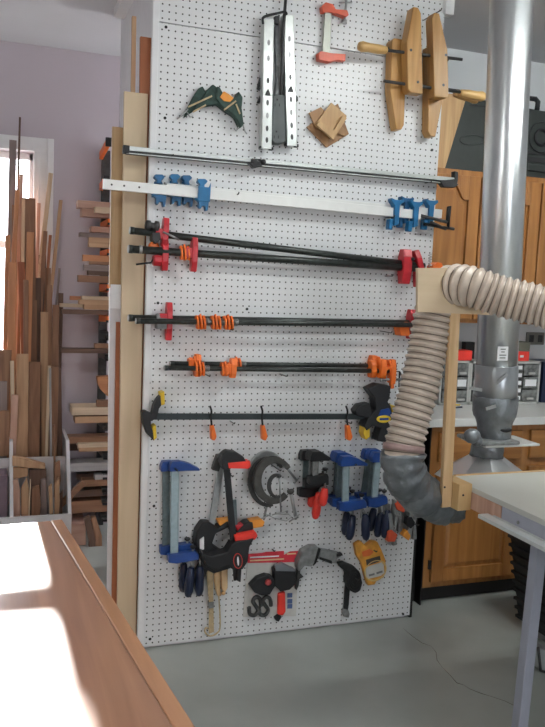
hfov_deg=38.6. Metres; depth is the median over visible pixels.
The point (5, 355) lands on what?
plank
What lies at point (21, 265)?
plank
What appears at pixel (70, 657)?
workbench
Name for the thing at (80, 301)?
board
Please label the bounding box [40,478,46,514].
wood offcut
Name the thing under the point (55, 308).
plank
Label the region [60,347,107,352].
board
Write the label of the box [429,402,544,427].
countertop
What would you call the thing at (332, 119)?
wood block
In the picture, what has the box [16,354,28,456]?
plank
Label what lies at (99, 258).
board
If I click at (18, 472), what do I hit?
wood offcut
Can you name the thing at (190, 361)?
clamp
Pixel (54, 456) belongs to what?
wood offcut
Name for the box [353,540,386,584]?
pack
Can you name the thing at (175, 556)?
f-clamp
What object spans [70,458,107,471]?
board
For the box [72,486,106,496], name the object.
board
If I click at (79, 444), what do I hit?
board
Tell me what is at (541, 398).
binder
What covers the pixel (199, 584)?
tool
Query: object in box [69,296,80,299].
board
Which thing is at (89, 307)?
board
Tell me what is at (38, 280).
plank
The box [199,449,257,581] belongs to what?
clamp
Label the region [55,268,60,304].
stick
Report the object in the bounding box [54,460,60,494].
wood offcut
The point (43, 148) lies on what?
window
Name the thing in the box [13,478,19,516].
wood offcut
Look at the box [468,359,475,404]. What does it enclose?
drawer organiser
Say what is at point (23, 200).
stick
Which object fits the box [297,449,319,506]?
f-clamp
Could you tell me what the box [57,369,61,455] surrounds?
stick
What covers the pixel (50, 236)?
stick
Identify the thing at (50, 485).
wood offcut
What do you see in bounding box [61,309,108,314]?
board
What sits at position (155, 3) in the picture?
trim
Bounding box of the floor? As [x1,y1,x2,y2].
[78,523,544,726]
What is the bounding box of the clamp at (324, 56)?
[316,0,351,63]
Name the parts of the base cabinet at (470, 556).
panel, panel, door, drawer, door, drawer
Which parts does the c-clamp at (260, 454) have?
frame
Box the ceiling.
[0,0,544,63]
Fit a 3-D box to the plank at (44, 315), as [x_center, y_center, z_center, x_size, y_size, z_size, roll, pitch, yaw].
[-1.271,0.331,4.322,0.046,1.234,0.055,0,6,-20]
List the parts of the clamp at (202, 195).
crank arm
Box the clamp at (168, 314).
[127,302,415,339]
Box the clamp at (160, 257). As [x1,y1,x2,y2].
[127,237,417,286]
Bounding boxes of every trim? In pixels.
[114,0,133,18]
[137,0,159,644]
[407,518,417,616]
[443,0,454,17]
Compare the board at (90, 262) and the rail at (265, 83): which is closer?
the rail at (265, 83)
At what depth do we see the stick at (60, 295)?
4.34 m
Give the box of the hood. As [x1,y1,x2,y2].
[435,454,521,476]
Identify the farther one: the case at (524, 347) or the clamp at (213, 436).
the case at (524, 347)
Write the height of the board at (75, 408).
0.044 m
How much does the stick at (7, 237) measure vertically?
1.641 m
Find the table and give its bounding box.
[454,470,544,726]
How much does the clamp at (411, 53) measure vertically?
0.332 m
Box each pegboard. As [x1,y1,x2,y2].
[143,22,441,646]
[159,0,443,62]
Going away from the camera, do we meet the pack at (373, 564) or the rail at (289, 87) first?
the rail at (289, 87)
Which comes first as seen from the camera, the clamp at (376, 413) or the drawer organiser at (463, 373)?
the clamp at (376, 413)
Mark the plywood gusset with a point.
(102, 381)
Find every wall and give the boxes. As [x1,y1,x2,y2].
[0,40,119,522]
[445,48,544,358]
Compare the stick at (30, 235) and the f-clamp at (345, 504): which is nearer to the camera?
the f-clamp at (345, 504)
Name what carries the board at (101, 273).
on the board at (80, 278)
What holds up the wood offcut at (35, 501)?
in the bin
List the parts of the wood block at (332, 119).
plate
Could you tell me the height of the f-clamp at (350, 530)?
0.388 m
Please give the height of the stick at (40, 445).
0.944 m
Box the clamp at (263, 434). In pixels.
[260,405,267,439]
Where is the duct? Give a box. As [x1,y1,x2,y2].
[435,0,539,476]
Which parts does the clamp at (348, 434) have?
hook arm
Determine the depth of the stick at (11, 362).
4.16 m
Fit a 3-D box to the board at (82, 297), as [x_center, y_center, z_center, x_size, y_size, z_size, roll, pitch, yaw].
[-0.717,-0.356,4.325,0.677,0.018,0.060,0,6,-20]
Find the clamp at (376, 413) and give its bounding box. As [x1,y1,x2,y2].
[140,382,394,441]
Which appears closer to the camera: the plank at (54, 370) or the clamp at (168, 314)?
the clamp at (168, 314)
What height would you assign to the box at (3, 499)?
0.152 m
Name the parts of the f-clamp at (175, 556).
handle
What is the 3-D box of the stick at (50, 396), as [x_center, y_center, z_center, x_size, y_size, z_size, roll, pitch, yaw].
[-1.213,0.490,4.253,0.053,0.937,0.018,7,8,38]
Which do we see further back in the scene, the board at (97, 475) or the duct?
the board at (97, 475)
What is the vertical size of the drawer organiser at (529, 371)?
0.227 m
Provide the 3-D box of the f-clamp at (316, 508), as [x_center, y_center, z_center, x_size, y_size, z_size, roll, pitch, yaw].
[0.181,0.504,3.237,0.110,0.297,0.037,0,6,-20]
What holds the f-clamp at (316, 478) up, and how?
hanging from the hook
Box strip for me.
[111,322,119,604]
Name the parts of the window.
sash, sash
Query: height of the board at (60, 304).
0.019 m
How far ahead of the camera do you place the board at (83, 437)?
4.33 m
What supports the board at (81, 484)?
on the bin
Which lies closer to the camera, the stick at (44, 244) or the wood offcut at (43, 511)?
the wood offcut at (43, 511)
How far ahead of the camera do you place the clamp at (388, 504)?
3.41 m
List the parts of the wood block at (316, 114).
plate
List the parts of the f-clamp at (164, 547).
handle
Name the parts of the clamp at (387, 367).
clutch plate, clutch plate, clutch plate, clutch plate, clutch plate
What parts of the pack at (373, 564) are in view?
dark panel, label panel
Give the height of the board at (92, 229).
0.032 m
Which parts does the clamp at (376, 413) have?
blue plate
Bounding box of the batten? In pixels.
[130,16,135,91]
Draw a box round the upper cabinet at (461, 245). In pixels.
[432,168,544,323]
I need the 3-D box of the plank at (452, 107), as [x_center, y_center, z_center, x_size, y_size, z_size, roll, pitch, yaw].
[0.811,-1.110,3.709,0.228,0.350,0.020,0,6,-20]
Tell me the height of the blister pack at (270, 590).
0.305 m
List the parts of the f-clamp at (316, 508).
handle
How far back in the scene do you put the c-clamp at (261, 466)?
3.12 m
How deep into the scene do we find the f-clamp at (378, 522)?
3.33 m
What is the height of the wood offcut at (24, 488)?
0.379 m
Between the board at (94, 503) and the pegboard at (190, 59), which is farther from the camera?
the board at (94, 503)
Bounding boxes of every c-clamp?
[248,450,298,483]
[248,457,282,518]
[253,456,299,522]
[267,473,287,515]
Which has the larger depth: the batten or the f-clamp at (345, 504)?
the f-clamp at (345, 504)
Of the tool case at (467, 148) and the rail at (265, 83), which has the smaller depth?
the rail at (265, 83)
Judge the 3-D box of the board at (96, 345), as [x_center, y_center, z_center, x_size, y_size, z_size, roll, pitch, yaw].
[-0.693,-0.097,4.365,0.604,0.024,0.060,0,6,-20]
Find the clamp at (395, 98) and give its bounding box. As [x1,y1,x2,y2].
[385,38,478,138]
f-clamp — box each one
[159,460,191,592]
[167,460,199,597]
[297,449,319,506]
[303,449,330,518]
[306,450,329,505]
[327,450,350,534]
[329,451,355,539]
[336,455,369,539]
[354,448,376,530]
[363,448,383,536]
[365,451,390,537]
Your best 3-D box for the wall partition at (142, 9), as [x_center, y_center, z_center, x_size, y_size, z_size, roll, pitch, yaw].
[-0.063,-0.256,3.650,1.200,2.735,0.942,0,6,-20]
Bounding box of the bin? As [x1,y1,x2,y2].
[0,428,71,532]
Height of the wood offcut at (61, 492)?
0.305 m
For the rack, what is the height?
2.220 m
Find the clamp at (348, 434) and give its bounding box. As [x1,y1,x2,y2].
[344,405,351,439]
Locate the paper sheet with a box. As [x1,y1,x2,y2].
[110,284,120,308]
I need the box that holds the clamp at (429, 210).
[166,174,454,230]
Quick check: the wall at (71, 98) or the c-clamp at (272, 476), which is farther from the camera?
the wall at (71, 98)
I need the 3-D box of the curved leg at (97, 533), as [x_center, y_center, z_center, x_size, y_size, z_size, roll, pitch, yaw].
[-0.980,0.973,4.318,0.064,0.259,0.040,0,6,-20]
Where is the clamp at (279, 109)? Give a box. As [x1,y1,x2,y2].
[261,0,287,144]
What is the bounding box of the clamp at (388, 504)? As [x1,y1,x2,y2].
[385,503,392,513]
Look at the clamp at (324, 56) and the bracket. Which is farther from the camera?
the clamp at (324, 56)
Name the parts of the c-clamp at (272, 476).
frame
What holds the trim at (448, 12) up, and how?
attached to the wall partition at (142, 9)
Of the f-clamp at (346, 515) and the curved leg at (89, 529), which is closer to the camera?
the f-clamp at (346, 515)
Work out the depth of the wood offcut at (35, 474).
4.12 m
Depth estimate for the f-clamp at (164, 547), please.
3.08 m
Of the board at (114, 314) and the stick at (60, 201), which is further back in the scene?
the stick at (60, 201)
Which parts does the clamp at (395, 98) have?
handle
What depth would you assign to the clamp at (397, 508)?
3.37 m
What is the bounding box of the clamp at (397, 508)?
[392,499,404,531]
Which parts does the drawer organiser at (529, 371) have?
drawer, drawer, drawer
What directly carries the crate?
on the floor
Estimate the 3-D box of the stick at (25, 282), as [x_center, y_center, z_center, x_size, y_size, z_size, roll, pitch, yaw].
[-1.353,0.248,4.265,0.028,1.404,0.066,-1,7,-32]
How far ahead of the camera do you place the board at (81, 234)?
4.23 m
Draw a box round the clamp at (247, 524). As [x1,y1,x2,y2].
[233,499,263,532]
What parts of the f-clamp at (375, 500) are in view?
handle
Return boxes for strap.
[204,571,220,636]
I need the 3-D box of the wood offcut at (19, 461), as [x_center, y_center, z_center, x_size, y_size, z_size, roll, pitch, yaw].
[-1.286,0.520,4.105,0.166,0.070,0.050,0,6,-20]
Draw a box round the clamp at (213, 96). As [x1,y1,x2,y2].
[177,85,247,133]
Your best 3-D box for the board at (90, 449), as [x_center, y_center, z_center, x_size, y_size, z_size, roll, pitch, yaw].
[-0.757,0.470,4.421,0.681,0.022,0.100,0,6,-20]
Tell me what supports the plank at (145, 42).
on the floor
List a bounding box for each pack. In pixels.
[243,551,297,621]
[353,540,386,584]
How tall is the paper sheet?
0.093 m
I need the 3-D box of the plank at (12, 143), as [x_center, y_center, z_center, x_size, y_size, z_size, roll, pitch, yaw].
[-1.465,-0.143,4.325,0.041,2.159,0.100,3,6,3]
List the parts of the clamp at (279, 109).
cord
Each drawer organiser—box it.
[434,358,470,404]
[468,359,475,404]
[518,360,540,403]
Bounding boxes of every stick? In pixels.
[3,235,9,349]
[7,190,19,343]
[10,361,14,394]
[10,395,17,454]
[15,174,22,394]
[17,117,20,189]
[20,199,24,353]
[23,280,27,353]
[26,232,33,383]
[36,203,40,277]
[37,173,52,277]
[39,388,41,456]
[40,231,47,311]
[43,235,51,311]
[45,366,50,455]
[47,285,51,455]
[49,368,51,455]
[51,200,62,294]
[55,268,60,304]
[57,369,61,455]
[58,293,63,368]
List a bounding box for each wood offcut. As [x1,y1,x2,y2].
[0,381,6,457]
[0,410,8,455]
[12,455,44,468]
[13,467,27,478]
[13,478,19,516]
[21,477,28,515]
[28,479,30,515]
[29,467,45,515]
[31,485,40,515]
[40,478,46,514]
[48,483,52,513]
[53,424,55,471]
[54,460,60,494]
[54,477,59,513]
[59,489,62,513]
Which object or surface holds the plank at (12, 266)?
in the bin
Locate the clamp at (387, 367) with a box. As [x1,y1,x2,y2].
[163,356,401,388]
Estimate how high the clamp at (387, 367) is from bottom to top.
0.137 m
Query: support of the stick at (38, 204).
in the bin
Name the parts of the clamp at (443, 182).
sliding knob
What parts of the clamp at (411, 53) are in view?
handle, screw rod, screw rod, handle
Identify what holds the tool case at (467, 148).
on the upper cabinet at (461, 245)
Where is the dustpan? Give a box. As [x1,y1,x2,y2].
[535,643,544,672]
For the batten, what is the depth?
2.93 m
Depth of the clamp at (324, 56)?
3.08 m
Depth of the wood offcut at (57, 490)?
4.10 m
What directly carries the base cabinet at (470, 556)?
on the floor
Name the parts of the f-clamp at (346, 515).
handle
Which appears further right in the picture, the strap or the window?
the strap
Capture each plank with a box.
[0,350,11,409]
[7,262,16,457]
[8,140,16,261]
[12,205,20,353]
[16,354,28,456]
[17,262,24,353]
[21,198,35,299]
[28,362,40,456]
[31,300,36,361]
[36,278,40,361]
[38,258,45,311]
[40,312,47,456]
[44,268,50,311]
[49,367,58,455]
[52,305,58,366]
[136,36,150,635]
[438,94,464,167]
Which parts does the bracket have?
post, plate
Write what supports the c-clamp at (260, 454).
hanging from the hook
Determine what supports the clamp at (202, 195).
hanging from the hook
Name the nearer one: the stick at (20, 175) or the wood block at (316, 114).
the wood block at (316, 114)
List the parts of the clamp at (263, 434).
hook arm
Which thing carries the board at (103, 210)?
on the rack
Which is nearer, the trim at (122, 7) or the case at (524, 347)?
the trim at (122, 7)
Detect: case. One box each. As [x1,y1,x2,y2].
[445,100,485,171]
[518,341,529,360]
[526,96,544,177]
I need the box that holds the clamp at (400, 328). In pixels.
[135,314,412,335]
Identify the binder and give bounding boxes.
[529,359,544,401]
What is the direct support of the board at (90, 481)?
on the rack
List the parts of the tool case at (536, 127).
handle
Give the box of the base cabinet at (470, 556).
[413,424,544,604]
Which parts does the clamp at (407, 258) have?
release lever, clutch plate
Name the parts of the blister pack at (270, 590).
knob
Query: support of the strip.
on the floor
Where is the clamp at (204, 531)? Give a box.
[192,453,229,589]
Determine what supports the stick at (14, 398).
in the bin
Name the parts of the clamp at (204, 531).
name plate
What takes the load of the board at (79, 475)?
on the board at (90, 481)
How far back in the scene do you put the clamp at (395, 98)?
3.19 m
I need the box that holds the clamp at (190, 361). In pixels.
[169,354,396,379]
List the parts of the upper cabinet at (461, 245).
panel, door, door, panel, door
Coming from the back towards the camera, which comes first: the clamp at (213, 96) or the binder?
the binder
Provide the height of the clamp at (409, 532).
0.144 m
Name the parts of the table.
rail, leg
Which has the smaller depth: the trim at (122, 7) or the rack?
the trim at (122, 7)
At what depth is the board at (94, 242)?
4.18 m
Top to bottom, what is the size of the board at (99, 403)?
0.036 m
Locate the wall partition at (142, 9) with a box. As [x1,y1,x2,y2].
[119,0,403,647]
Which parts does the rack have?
arm, arm, arm, arm, arm, arm, arm, arm, arm, arm, arm, arm, arm, arm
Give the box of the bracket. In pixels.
[416,268,488,510]
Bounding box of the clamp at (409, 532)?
[400,511,416,539]
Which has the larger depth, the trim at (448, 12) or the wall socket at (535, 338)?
the wall socket at (535, 338)
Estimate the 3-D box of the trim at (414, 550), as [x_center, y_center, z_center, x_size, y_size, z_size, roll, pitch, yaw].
[0.623,0.502,3.580,0.012,1.300,0.204,0,6,-20]
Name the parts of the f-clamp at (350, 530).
handle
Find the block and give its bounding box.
[71,513,85,544]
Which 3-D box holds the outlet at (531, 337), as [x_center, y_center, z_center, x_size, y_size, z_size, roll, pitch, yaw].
[1.459,-0.141,4.380,0.030,0.040,0.006,0,6,-20]
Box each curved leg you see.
[83,515,94,546]
[90,515,101,545]
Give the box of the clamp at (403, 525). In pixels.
[399,511,406,536]
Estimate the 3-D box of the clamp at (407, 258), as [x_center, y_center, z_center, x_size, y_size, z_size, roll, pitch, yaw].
[0.116,-0.442,3.119,1.379,0.208,0.074,0,6,-20]
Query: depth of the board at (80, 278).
4.19 m
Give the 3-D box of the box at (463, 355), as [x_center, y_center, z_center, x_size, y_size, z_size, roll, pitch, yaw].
[0.977,-0.045,4.037,0.088,0.052,0.080,0,6,-20]
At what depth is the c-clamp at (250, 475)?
3.16 m
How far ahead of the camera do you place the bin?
4.14 m
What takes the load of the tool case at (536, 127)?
on the upper cabinet at (461, 245)
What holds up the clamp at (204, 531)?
hanging from the pegboard at (190, 59)
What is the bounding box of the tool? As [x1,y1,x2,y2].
[195,559,203,596]
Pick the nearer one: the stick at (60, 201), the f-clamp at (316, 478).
the f-clamp at (316, 478)
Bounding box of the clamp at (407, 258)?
[129,218,442,283]
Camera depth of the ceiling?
3.83 m
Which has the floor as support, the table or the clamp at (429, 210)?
the table
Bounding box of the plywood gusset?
[96,375,107,395]
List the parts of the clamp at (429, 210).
crank arm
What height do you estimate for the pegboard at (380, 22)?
0.292 m
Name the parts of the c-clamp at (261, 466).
frame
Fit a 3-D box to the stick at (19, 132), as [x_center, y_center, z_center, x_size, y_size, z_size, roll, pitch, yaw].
[-1.437,-0.206,4.323,0.012,2.285,0.095,4,6,15]
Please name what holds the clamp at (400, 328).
attached to the pegboard at (190, 59)
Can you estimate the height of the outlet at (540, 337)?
0.040 m
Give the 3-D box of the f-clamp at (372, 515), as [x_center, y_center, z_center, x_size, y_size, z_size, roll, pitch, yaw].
[0.415,0.551,3.379,0.118,0.369,0.037,0,6,-20]
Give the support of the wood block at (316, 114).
attached to the pegboard at (190, 59)
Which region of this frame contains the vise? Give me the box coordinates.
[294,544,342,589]
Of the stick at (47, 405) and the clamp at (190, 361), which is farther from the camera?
the stick at (47, 405)
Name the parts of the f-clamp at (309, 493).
handle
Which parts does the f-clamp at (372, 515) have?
handle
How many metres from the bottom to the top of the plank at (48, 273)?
1.475 m
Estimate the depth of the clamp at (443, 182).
3.06 m
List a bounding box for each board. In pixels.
[59,303,82,307]
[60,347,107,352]
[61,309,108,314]
[63,480,85,505]
[67,433,107,443]
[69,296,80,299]
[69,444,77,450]
[70,403,107,414]
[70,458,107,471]
[71,496,106,513]
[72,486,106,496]
[73,415,107,422]
[76,200,109,208]
[76,442,107,447]
[76,471,99,479]
[77,275,108,282]
[77,447,107,451]
[78,232,109,237]
[78,299,108,304]
[80,208,109,218]
[80,476,106,486]
[81,296,108,299]
[82,255,108,261]
[83,265,108,270]
[83,305,108,309]
[87,271,108,275]
[88,237,109,247]
[89,226,109,233]
[89,261,108,264]
[94,207,109,213]
[94,343,108,348]
[94,472,106,479]
[96,399,107,406]
[107,288,120,594]
[109,127,122,286]
[117,91,147,633]
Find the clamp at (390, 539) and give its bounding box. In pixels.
[385,513,398,545]
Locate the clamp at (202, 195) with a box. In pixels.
[103,174,450,231]
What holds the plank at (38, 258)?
in the bin
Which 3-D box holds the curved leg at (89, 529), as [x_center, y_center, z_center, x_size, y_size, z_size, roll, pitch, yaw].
[-1.014,0.970,4.305,0.066,0.258,0.040,0,6,-20]
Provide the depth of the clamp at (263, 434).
3.13 m
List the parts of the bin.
panel, panel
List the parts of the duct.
gate plate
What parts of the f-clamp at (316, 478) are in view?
handle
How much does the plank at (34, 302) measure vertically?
1.296 m
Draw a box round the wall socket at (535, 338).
[525,332,544,344]
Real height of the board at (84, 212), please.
0.042 m
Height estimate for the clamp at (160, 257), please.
0.153 m
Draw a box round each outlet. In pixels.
[529,335,533,341]
[538,335,542,341]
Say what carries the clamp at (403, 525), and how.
hanging from the hook
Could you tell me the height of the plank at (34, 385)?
0.963 m
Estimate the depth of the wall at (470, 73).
4.12 m
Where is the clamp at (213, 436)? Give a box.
[209,405,216,439]
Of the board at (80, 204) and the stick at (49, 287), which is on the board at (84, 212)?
the board at (80, 204)
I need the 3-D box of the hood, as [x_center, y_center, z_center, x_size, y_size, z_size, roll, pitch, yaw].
[0.820,0.397,2.998,0.350,0.086,0.350,0,6,-20]
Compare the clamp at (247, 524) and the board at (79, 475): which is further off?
the board at (79, 475)
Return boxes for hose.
[380,264,544,525]
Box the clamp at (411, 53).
[357,7,485,101]
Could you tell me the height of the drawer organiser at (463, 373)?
0.228 m
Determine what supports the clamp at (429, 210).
hanging from the wire
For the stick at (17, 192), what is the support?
in the bin
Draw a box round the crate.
[508,534,544,641]
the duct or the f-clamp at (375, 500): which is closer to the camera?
the duct
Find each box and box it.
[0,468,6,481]
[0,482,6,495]
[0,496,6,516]
[458,349,471,360]
[461,341,474,358]
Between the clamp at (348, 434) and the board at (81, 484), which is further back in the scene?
the board at (81, 484)
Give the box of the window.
[0,134,53,269]
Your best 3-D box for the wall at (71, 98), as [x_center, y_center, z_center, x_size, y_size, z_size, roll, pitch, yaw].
[-1.510,-0.400,4.431,5.400,2.735,0.120,0,6,-20]
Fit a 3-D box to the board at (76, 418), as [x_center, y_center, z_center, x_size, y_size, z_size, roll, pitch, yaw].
[-0.767,0.305,4.419,0.703,0.039,0.100,0,6,-20]
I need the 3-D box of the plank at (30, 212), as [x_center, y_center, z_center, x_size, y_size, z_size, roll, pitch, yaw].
[-1.352,0.017,4.327,0.099,1.850,0.074,0,6,-20]
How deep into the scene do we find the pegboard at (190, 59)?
3.17 m
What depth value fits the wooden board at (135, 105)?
3.01 m
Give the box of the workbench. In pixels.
[0,520,194,726]
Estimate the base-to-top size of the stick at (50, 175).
2.001 m
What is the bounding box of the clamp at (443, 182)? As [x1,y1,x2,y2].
[122,145,457,187]
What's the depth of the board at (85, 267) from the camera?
4.19 m
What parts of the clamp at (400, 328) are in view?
clutch plate, clutch plate, clutch plate, clutch plate, clutch plate, clutch plate, clutch plate, clutch plate, clutch plate, clutch plate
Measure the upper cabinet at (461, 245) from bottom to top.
0.735 m
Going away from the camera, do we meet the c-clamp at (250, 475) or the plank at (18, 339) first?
the c-clamp at (250, 475)
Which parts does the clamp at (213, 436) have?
hook arm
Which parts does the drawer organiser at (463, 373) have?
drawer, drawer, drawer, drawer, drawer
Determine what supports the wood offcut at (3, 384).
in the bin
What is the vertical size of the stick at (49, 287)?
1.382 m
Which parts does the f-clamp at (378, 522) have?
handle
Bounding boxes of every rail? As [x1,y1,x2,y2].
[257,18,273,150]
[280,15,298,147]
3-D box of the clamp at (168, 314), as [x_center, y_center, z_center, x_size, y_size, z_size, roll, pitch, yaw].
[0.075,-0.161,3.150,1.315,0.148,0.063,0,6,-20]
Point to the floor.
(453, 662)
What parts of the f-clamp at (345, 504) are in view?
handle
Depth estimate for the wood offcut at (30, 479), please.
4.04 m
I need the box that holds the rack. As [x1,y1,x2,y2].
[95,137,111,524]
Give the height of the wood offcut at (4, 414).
0.246 m
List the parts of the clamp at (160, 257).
crank handle, clutch plate, clutch plate, clutch plate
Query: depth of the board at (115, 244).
2.97 m
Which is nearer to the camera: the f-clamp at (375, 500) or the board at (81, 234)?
the f-clamp at (375, 500)

